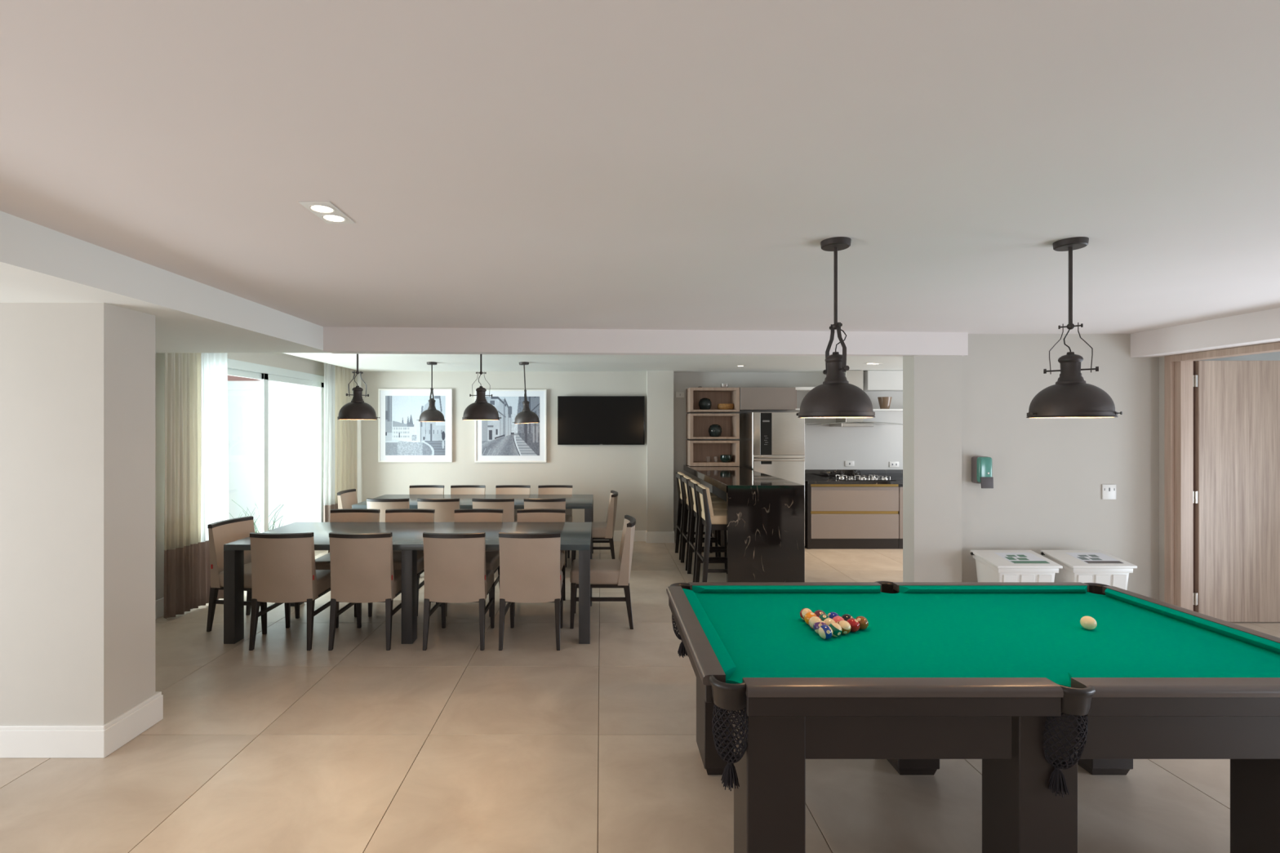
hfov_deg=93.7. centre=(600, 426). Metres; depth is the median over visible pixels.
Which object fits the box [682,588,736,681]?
cushion
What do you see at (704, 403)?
round vase
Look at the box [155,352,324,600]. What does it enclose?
wall
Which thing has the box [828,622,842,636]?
ball
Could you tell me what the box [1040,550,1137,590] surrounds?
bin
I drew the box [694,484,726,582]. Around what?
bar stool
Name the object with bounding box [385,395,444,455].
print
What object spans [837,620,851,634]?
ball
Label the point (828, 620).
ball
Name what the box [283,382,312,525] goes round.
window pane
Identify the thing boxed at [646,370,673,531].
wall
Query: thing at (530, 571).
dining chair
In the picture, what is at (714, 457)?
drinking glass
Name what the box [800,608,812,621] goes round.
ball
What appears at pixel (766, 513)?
kitchen island
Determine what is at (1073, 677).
cushion
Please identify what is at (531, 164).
ceiling
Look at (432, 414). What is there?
pendant lamp
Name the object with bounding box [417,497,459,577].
dining chair
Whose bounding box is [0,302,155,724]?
wall
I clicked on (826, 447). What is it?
wall
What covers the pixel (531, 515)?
dining chair
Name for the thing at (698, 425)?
open shelf unit
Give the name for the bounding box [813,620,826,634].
ball
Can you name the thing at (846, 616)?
ball
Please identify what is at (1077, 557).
print
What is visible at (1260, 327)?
beam
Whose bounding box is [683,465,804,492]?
countertop
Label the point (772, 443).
refrigerator
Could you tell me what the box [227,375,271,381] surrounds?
wall
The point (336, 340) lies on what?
beam
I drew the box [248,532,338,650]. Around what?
dining chair
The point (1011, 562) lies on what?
print
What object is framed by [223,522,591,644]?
dining table
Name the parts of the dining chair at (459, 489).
rail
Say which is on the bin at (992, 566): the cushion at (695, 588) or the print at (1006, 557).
the print at (1006, 557)
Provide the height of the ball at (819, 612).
0.057 m
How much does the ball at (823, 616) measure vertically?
0.057 m
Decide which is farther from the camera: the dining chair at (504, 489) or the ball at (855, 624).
the dining chair at (504, 489)
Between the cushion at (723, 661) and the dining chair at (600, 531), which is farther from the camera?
the dining chair at (600, 531)
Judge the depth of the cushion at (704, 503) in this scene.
5.74 m
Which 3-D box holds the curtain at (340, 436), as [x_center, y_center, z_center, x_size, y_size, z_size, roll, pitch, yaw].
[-3.553,0.285,8.191,0.103,2.670,0.610,0,0,18]
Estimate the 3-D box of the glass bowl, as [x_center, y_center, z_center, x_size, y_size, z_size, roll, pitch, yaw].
[1.755,0.452,8.400,0.160,0.100,0.160,0,0,0]
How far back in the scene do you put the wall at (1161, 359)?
5.17 m
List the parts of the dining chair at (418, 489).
rail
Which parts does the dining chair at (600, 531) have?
leg, seat, seat frame, backrest, leg, rail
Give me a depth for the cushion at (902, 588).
3.13 m
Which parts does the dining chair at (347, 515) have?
seat, backrest, rail, leg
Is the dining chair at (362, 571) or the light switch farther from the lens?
the light switch
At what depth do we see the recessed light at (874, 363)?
7.43 m
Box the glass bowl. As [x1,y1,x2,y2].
[720,454,731,462]
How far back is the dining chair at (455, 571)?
4.39 m
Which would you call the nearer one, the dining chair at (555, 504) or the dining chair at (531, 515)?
the dining chair at (531, 515)
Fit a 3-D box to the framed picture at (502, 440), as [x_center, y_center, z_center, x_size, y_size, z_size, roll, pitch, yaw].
[-1.282,-0.006,8.530,1.018,1.037,0.039,0,0,0]
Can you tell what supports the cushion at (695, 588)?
on the pool table at (1008, 676)
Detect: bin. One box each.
[970,550,1062,582]
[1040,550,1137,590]
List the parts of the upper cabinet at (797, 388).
panel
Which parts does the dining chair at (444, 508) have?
rail, backrest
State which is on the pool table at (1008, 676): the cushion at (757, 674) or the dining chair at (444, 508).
the cushion at (757, 674)
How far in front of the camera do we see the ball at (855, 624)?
2.53 m
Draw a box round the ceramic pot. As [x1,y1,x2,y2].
[877,396,892,408]
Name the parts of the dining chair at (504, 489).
rail, seat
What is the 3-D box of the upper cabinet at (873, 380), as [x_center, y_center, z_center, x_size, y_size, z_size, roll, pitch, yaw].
[4.585,-0.501,8.509,1.730,0.558,0.338,0,0,0]
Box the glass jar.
[720,383,728,387]
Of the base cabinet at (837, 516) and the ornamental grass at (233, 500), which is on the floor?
the base cabinet at (837, 516)
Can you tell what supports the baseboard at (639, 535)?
attached to the wall at (597, 470)
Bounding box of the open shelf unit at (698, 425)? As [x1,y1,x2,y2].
[686,387,739,466]
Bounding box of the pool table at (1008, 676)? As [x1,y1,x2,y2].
[666,581,1279,852]
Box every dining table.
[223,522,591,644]
[351,494,593,553]
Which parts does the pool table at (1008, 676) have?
rail, leg, leg, rail, rail, leg, rail, leg, leg, rail, rail, leg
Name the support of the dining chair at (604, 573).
on the floor
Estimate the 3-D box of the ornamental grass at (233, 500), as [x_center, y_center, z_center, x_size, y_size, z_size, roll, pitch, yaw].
[-4.421,1.302,7.776,0.681,0.725,0.570,0,0,-16]
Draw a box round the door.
[1164,342,1279,622]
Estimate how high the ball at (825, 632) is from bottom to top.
0.057 m
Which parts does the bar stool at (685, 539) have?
crest rail, leg, leg, seat, leg, leg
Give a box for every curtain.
[164,352,229,618]
[323,362,357,522]
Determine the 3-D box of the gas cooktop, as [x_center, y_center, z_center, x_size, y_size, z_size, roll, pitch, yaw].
[3.610,0.703,8.270,0.720,0.049,0.460,0,0,0]
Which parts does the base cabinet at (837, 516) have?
panel, drawer, drawer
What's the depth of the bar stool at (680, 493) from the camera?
7.72 m
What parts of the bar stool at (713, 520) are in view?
leg, crest rail, leg, seat, seat frame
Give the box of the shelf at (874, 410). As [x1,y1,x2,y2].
[872,408,902,411]
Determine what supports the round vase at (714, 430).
in the open shelf unit at (698, 425)
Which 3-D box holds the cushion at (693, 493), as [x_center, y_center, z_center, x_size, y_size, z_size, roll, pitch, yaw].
[1.044,0.745,6.470,0.098,0.310,0.410,0,0,0]
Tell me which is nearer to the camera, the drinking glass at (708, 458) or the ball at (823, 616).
the ball at (823, 616)
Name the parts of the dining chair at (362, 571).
leg, leg, rail, backrest, seat frame, leg, seat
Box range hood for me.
[806,370,902,426]
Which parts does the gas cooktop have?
glass plate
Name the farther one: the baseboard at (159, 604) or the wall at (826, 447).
the wall at (826, 447)
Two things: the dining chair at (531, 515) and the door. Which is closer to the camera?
the door
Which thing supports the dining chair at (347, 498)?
on the floor
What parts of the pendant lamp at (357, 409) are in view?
yoke arm, lamp shade, stem, yoke arm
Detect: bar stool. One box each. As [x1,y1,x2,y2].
[675,471,717,559]
[680,475,726,570]
[687,479,726,582]
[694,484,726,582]
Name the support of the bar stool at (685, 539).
on the floor
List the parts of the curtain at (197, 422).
panel, sheer panel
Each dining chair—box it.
[206,515,299,635]
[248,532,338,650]
[315,508,380,617]
[328,532,401,650]
[337,488,357,509]
[366,497,409,522]
[368,508,435,617]
[408,484,444,494]
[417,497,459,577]
[422,532,494,650]
[445,508,503,617]
[450,484,485,509]
[471,497,514,522]
[495,484,530,522]
[498,532,563,650]
[514,508,565,616]
[524,497,567,577]
[537,484,572,558]
[569,515,635,629]
[571,490,617,564]
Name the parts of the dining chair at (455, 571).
leg, leg, rail, backrest, seat frame, leg, seat, leg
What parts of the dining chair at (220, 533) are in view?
leg, rail, backrest, seat frame, seat, leg, leg, leg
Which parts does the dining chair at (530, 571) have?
leg, leg, rail, backrest, leg, seat, leg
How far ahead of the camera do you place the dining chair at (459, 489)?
7.92 m
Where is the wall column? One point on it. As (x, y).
(932, 384)
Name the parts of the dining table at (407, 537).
leg, leg, leg, leg, leg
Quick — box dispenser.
[971,456,993,488]
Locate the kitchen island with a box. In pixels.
[683,465,804,582]
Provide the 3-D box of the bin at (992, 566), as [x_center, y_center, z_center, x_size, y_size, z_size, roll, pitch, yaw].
[3.395,1.345,4.913,0.524,0.591,0.354,0,0,0]
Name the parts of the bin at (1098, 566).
lid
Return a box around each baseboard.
[0,691,163,758]
[155,597,164,619]
[593,530,675,542]
[673,528,687,539]
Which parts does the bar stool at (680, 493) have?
leg, leg, seat, leg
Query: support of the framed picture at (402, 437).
attached to the wall at (597, 470)
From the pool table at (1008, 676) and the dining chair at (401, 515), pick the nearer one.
the pool table at (1008, 676)
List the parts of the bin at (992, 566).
lid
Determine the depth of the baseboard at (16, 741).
2.96 m
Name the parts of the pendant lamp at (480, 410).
stem, lamp shade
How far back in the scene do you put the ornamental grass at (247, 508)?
7.24 m
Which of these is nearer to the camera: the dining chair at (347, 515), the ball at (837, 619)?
the ball at (837, 619)
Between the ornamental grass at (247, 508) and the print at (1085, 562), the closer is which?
the print at (1085, 562)
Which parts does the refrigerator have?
control panel, control panel, door, door, handle, handle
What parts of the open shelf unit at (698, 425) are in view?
panel, panel, panel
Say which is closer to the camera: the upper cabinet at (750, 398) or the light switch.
the light switch
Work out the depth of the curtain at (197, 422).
5.31 m
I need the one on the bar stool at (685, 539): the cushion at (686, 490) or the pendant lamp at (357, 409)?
the cushion at (686, 490)
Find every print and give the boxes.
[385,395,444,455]
[481,396,539,455]
[1004,556,1016,559]
[1010,560,1048,563]
[1076,556,1088,559]
[1084,560,1123,563]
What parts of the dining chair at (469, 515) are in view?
backrest, rail, seat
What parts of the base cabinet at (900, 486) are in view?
door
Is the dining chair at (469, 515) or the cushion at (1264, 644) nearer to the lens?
the cushion at (1264, 644)
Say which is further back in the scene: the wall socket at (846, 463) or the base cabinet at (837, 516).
the wall socket at (846, 463)
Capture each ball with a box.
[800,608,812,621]
[804,612,817,624]
[808,616,821,629]
[813,609,826,617]
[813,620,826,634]
[817,624,832,639]
[818,613,831,621]
[823,617,835,625]
[827,612,839,618]
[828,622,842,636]
[832,616,844,623]
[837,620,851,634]
[840,613,853,621]
[846,617,859,632]
[855,616,868,630]
[1080,616,1097,630]
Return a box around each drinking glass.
[706,456,710,462]
[713,456,718,462]
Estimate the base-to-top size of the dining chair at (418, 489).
0.860 m
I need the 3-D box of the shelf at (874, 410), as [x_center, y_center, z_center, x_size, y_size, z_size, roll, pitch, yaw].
[4.585,-0.234,8.509,1.730,0.023,0.338,0,0,0]
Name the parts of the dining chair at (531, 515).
rail, backrest, seat, leg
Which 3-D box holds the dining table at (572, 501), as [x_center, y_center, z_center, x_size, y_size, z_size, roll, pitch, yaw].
[-1.460,1.265,7.310,2.720,0.750,1.060,0,0,0]
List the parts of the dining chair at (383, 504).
rail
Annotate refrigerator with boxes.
[740,412,804,485]
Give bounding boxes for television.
[557,395,644,444]
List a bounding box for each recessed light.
[297,201,355,223]
[862,362,882,364]
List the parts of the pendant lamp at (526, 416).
stem, lamp shade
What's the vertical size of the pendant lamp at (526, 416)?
0.754 m
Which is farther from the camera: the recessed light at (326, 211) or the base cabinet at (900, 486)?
the base cabinet at (900, 486)
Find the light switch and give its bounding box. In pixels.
[1102,484,1115,499]
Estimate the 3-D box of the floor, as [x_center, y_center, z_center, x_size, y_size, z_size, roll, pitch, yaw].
[1.386,1.700,3.216,13.628,0.120,12.632,0,0,0]
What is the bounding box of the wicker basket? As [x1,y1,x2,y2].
[717,404,733,409]
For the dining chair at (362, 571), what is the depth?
4.39 m
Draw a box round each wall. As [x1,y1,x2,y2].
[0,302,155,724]
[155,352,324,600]
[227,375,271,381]
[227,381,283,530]
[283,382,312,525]
[356,370,646,530]
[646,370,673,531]
[673,372,902,537]
[961,333,1159,599]
[1159,356,1164,601]
[1198,351,1279,360]
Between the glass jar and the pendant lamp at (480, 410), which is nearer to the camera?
the pendant lamp at (480, 410)
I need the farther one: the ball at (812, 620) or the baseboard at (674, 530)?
the baseboard at (674, 530)
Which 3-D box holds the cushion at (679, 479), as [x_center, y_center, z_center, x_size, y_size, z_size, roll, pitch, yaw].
[1.044,0.745,7.570,0.098,0.310,0.410,0,0,0]
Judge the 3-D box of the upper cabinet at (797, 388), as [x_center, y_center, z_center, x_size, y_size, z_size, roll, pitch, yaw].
[2.953,-0.390,8.499,0.495,0.320,0.358,0,0,0]
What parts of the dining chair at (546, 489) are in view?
rail, backrest, leg, seat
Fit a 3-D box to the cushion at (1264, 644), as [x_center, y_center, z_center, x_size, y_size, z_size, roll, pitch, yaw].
[2.611,0.860,2.586,0.054,0.035,1.068,0,0,0]
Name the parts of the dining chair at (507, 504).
rail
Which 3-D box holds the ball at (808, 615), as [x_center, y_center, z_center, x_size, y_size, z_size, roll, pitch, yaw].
[0.925,0.847,2.636,0.057,0.057,0.057,0,0,-14]
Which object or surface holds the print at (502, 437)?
attached to the framed picture at (502, 440)
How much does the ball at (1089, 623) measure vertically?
0.057 m
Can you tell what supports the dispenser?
attached to the wall at (1049, 474)
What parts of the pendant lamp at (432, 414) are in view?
yoke arm, stem, lamp shade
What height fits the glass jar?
0.060 m
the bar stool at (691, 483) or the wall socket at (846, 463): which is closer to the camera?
the bar stool at (691, 483)
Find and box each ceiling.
[0,0,1279,372]
[0,210,328,352]
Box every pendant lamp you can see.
[337,353,379,419]
[418,361,444,422]
[462,354,501,420]
[512,361,539,423]
[795,236,875,417]
[1026,236,1122,417]
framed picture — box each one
[377,388,452,462]
[475,389,546,462]
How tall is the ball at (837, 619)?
0.057 m
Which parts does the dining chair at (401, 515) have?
leg, seat, backrest, rail, leg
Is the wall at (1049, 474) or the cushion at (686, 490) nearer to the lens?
the wall at (1049, 474)
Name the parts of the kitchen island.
panel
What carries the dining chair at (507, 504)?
on the floor
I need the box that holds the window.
[227,358,324,533]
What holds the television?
attached to the wall at (597, 470)
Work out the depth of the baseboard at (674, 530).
8.67 m
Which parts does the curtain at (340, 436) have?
sheer panel, panel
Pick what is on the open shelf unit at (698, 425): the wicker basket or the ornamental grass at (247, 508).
the wicker basket
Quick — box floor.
[0,529,1279,852]
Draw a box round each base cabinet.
[804,483,898,549]
[897,484,902,549]
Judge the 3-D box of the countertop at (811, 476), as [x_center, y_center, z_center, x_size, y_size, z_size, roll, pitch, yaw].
[4.180,0.697,8.325,2.840,0.144,0.709,0,0,0]
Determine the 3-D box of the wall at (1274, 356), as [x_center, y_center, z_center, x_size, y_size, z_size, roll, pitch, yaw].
[6.600,0.390,5.550,3.200,2.500,0.100,0,0,0]
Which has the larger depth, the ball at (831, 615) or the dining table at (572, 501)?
the dining table at (572, 501)
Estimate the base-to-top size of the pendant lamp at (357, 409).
0.727 m
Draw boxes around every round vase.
[698,397,711,409]
[708,424,721,436]
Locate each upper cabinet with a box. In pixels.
[739,387,795,410]
[789,386,814,410]
[863,370,902,411]
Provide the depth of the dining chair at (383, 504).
6.46 m
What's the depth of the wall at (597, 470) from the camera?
8.55 m
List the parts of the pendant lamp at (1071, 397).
knob, yoke arm, cord, stem, lamp shade, yoke arm, knob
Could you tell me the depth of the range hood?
8.32 m
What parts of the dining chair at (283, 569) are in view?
leg, rail, backrest, leg, seat frame, leg, seat, leg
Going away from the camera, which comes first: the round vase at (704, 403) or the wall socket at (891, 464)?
the round vase at (704, 403)
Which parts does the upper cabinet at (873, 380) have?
panel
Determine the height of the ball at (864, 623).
0.057 m
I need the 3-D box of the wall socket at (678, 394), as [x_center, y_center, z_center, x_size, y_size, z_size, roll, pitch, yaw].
[1.150,-0.460,8.674,0.120,0.080,0.011,0,0,0]
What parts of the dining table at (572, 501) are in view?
leg, leg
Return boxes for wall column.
[902,355,961,582]
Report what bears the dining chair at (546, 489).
on the floor
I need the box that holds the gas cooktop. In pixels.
[831,475,896,480]
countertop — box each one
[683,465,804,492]
[804,469,902,484]
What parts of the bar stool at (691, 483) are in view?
leg, crest rail, leg, seat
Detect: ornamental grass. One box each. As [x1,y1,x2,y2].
[230,508,260,532]
[232,500,287,533]
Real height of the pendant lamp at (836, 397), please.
0.767 m
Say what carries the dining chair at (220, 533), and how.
on the floor
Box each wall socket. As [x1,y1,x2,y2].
[675,391,684,397]
[844,461,854,466]
[888,462,898,466]
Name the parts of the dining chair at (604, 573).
leg, leg, seat, seat frame, backrest, leg, rail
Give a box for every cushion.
[677,471,684,493]
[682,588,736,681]
[683,475,692,498]
[690,479,700,505]
[692,586,879,592]
[697,484,714,515]
[748,672,1039,677]
[899,586,1087,592]
[1068,672,1279,684]
[1104,588,1279,653]
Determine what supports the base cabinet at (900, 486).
on the floor
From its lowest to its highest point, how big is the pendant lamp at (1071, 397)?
0.767 m
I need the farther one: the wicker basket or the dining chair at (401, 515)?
the wicker basket
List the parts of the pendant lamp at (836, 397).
yoke arm, stem, lamp shade, cord, yoke arm, knob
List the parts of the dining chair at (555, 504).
rail, backrest, leg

